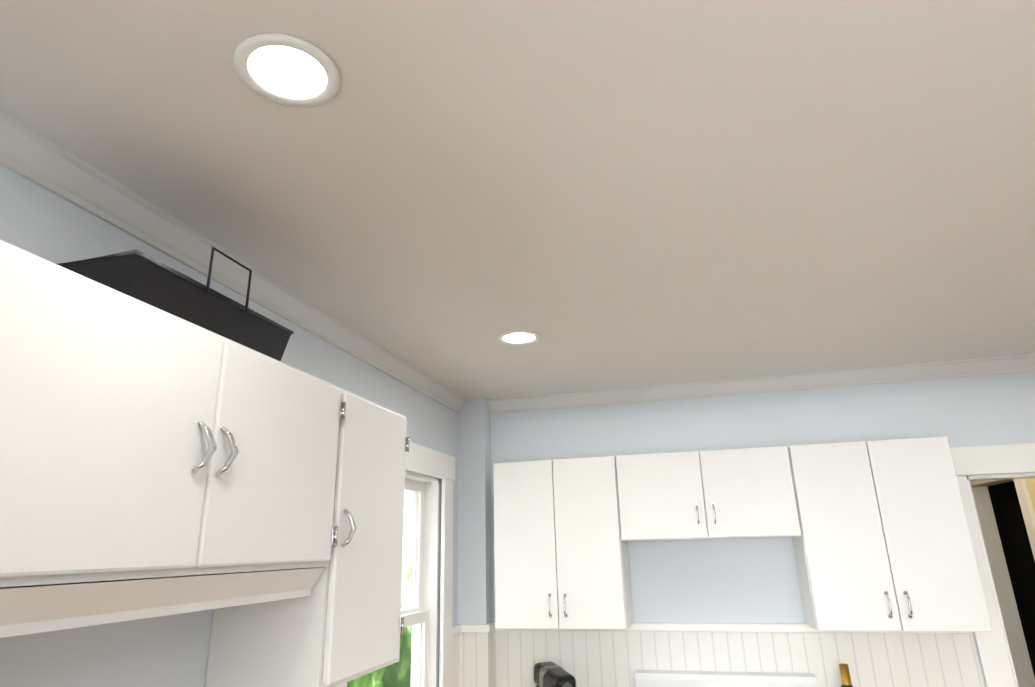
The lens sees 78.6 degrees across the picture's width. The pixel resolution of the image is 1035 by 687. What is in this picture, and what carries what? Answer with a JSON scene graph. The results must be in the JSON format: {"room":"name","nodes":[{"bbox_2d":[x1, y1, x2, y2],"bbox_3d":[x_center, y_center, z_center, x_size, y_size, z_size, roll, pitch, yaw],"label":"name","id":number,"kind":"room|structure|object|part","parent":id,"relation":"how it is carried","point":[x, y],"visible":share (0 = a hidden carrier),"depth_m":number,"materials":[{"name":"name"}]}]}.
{"room":"kitchen","nodes":[
{"label":"kitchen","id":0,"kind":"room"},
{"bbox_2d":[0,165,457,686],"bbox_3d":[-1.126,0.660,0.384,0.120,2.520,6.340,-6,-18,14],"label":"wall","id":1,"kind":"structure","parent":0,"point":[159,651],"depth_m":1.38,"materials":[{"name":"blue paint"}]},
{"bbox_2d":[0,240,7,267],"bbox_3d":[-0.906,0.141,0.542,0.328,0.726,0.476,-6,-18,14],"label":"upper cabinet","id":2,"kind":"object","parent":1,"relation":"attached to","point":[3,244],"depth_m":0.84,"materials":[{"name":"white wood"}]},
{"bbox_2d":[0,243,351,599],"bbox_3d":[-0.731,0.208,1.213,0.328,0.451,0.930,-6,-18,14],"label":"upper cabinet","id":3,"kind":"object","parent":1,"relation":"attached to","point":[155,462],"depth_m":1.04,"materials":[{"name":"white wood"}]},
{"bbox_2d":[57,247,293,361],"bbox_3d":[-0.741,-0.079,1.371,0.268,0.191,0.475,-6,-18,14],"label":"roasting pan","id":4,"kind":"object","parent":3,"relation":"on","point":[141,276],"visible":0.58,"depth_m":1.24,"materials":[{"name":"grey metal"}]},
{"bbox_2d":[0,109,466,412],"bbox_3d":[-1.073,-0.513,0.739,0.050,0.072,6.100,-6,-18,14],"label":"crown molding","id":5,"kind":"structure","parent":1,"relation":"attached to","point":[31,155],"depth_m":1.55,"materials":[{"name":"paint"}]},
{"bbox_2d":[204,393,408,686],"bbox_3d":[-0.549,0.536,1.796,0.328,0.726,0.430,-6,-18,14],"label":"upper cabinet","id":6,"kind":"object","parent":1,"relation":"attached to","point":[335,629],"depth_m":1.57,"materials":[{"name":"white wood"}]},
{"bbox_2d":[336,441,454,686],"bbox_3d":[-0.508,1.109,2.522,0.182,1.430,1.120,-6,-18,14],"label":"window","id":7,"kind":"structure","parent":1,"relation":"in","point":[421,459],"depth_m":2.93,"materials":[{"name":"white wood"}]},
{"bbox_3d":[-0.548,1.110,2.533,0.070,1.155,0.830,-6,-18,14],"label":"window sash","id":8,"kind":"part","parent":7,"relation":"part of","materials":[{"name":"white wood"}]},
{"bbox_2d":[452,624,460,686],"bbox_3d":[-1.040,1.190,0.192,0.030,1.390,6.100,-6,-18,14],"label":"trim","id":9,"kind":"structure","parent":1,"relation":"attached to","point":[456,630],"depth_m":3.02,"materials":[{"name":"white wood"}]},
{"bbox_2d":[457,398,494,686],"bbox_3d":[-0.211,1.072,3.239,0.175,1.595,0.125,-6,-18,14],"label":"wall","id":10,"kind":"structure","parent":0,"point":[476,635],"depth_m":3.22,"materials":[{"name":"blue paint"}]},
{"bbox_2d":[0,0,1034,399],"bbox_3d":[0.464,-0.740,0.372,3.480,0.060,6.340,-6,-18,14],"label":"ceiling","id":11,"kind":"structure","parent":0,"point":[606,194],"depth_m":1.36,"materials":[{"name":"paint"}]},
{"bbox_2d":[233,33,339,106],"bbox_3d":[-0.388,-0.458,1.069,0.170,0.006,0.170,-6,-18,14],"label":"recessed light","id":12,"kind":"object","parent":11,"relation":"in","point":[289,70],"visible":1,"depth_m":1.06,"materials":[{"name":"white plastic"}]},
{"bbox_2d":[497,330,540,344],"bbox_3d":[0.005,-0.023,2.450,0.170,0.006,0.170,-6,-18,14],"label":"recessed light","id":13,"kind":"object","parent":11,"relation":"in","point":[518,337],"visible":1,"depth_m":2.44,"materials":[{"name":"white plastic"}]},
{"bbox_2d":[490,372,1034,686],"bbox_3d":[1.311,1.391,2.838,3.240,2.520,0.120,-6,-18,14],"label":"wall","id":14,"kind":"structure","parent":0,"point":[740,580],"depth_m":3.02,"materials":[{"name":"blue paint"}]},
{"bbox_2d":[493,456,633,629],"bbox_3d":[0.215,0.954,3.048,0.595,0.747,0.318,-6,-18,14],"label":"upper cabinet","id":15,"kind":"object","parent":14,"relation":"attached to","point":[561,553],"depth_m":2.89,"materials":[{"name":"white wood"}]},
{"bbox_2d":[617,445,804,543],"bbox_3d":[0.864,0.710,2.940,0.755,0.380,0.318,-6,-18,14],"label":"upper cabinet","id":16,"kind":"object","parent":14,"relation":"attached to","point":[744,492],"depth_m":2.79,"materials":[{"name":"white wood"}]},
{"bbox_2d":[494,623,982,686],"bbox_3d":[0.835,1.956,2.713,2.243,1.390,0.030,-6,-18,14],"label":"beadboard backsplash","id":17,"kind":"structure","parent":14,"relation":"attached to","point":[598,658],"depth_m":2.85,"materials":[{"name":"white wood"}]},
{"bbox_2d":[487,353,1034,414],"bbox_3d":[1.259,0.202,3.136,3.240,0.072,0.050,-6,-18,14],"label":"crown molding","id":18,"kind":"structure","parent":14,"relation":"attached to","point":[913,372],"depth_m":3.13,"materials":[{"name":"paint"}]},
{"bbox_2d":[793,436,991,631],"bbox_3d":[1.532,0.814,2.717,0.616,0.747,0.318,-6,-18,14],"label":"upper cabinet","id":19,"kind":"object","parent":14,"relation":"attached to","point":[877,531],"depth_m":2.56,"materials":[{"name":"white wood"}]},
{"bbox_2d":[950,443,1034,686],"bbox_3d":[2.387,1.460,2.494,0.960,2.125,0.148,-6,-18,14],"label":"door frame","id":20,"kind":"structure","parent":14,"relation":"attached to","point":[999,462],"depth_m":2.75,"materials":[{"name":"white wood"}]},
{"bbox_2d":[972,478,1034,676],"bbox_3d":[3.871,1.644,3.822,1.170,2.620,3.180,-6,-18,14],"label":"wall","id":21,"kind":"structure","parent":0,"point":[1015,542],"depth_m":4.85,"materials":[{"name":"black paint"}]},
{"bbox_2d":[970,479,1034,686],"bbox_3d":[3.295,1.843,3.923,0.030,2.230,3.180,-6,-18,14],"label":"doorway","id":22,"kind":"structure","parent":21,"relation":"attached to","point":[1007,604],"depth_m":4.31,"materials":[{"name":"beige wood"}]},
{"bbox_3d":[0.518,1.706,-0.448,3.480,0.060,6.280,-6,-18,14],"label":"floor","id":23,"kind":"structure","parent":0,"visible":0},
{"bbox_2d":[635,670,817,686],"bbox_3d":[0.837,1.934,2.318,0.759,1.190,0.741,-6,-18,14],"label":"range","id":24,"kind":"object","parent":23,"relation":"on","point":[659,678],"visible":1,"depth_m":2.77,"materials":[{"name":"white metal"}]},
{"bbox_3d":[0.077,2.157,2.510,0.834,0.920,0.658,-6,-18,14],"label":"cabinet","id":25,"kind":"object","parent":23,"relation":"on","visible":0},
{"bbox_2d":[533,661,575,686],"bbox_3d":[0.174,1.577,2.747,0.290,0.322,0.324,-6,-18,14],"label":"stand mixer","id":26,"kind":"object","parent":25,"relation":"on","point":[549,674],"visible":1,"depth_m":2.75,"materials":[{"name":"black metal"}]},
{"bbox_3d":[1.525,1.955,2.161,0.633,1.020,0.658,-6,-18,14],"label":"cabinet","id":27,"kind":"object","parent":23,"relation":"on","visible":0},
{"bbox_2d":[839,663,852,686],"bbox_3d":[1.346,1.478,2.550,0.092,0.334,0.092,-6,-18,14],"label":"wine bottle","id":28,"kind":"object","parent":27,"relation":"on","point":[845,675],"visible":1,"depth_m":2.58,"materials":[{"name":"gold glass"}]},
{"label":"outside","id":29,"kind":"structure","parent":0,"visible":0},
{"bbox_2d":[347,490,413,686],"bbox_3d":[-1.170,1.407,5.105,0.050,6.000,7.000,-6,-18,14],"label":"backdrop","id":30,"kind":"structure","parent":29,"point":[382,673],"depth_m":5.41,"materials":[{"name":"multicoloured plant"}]}
]}

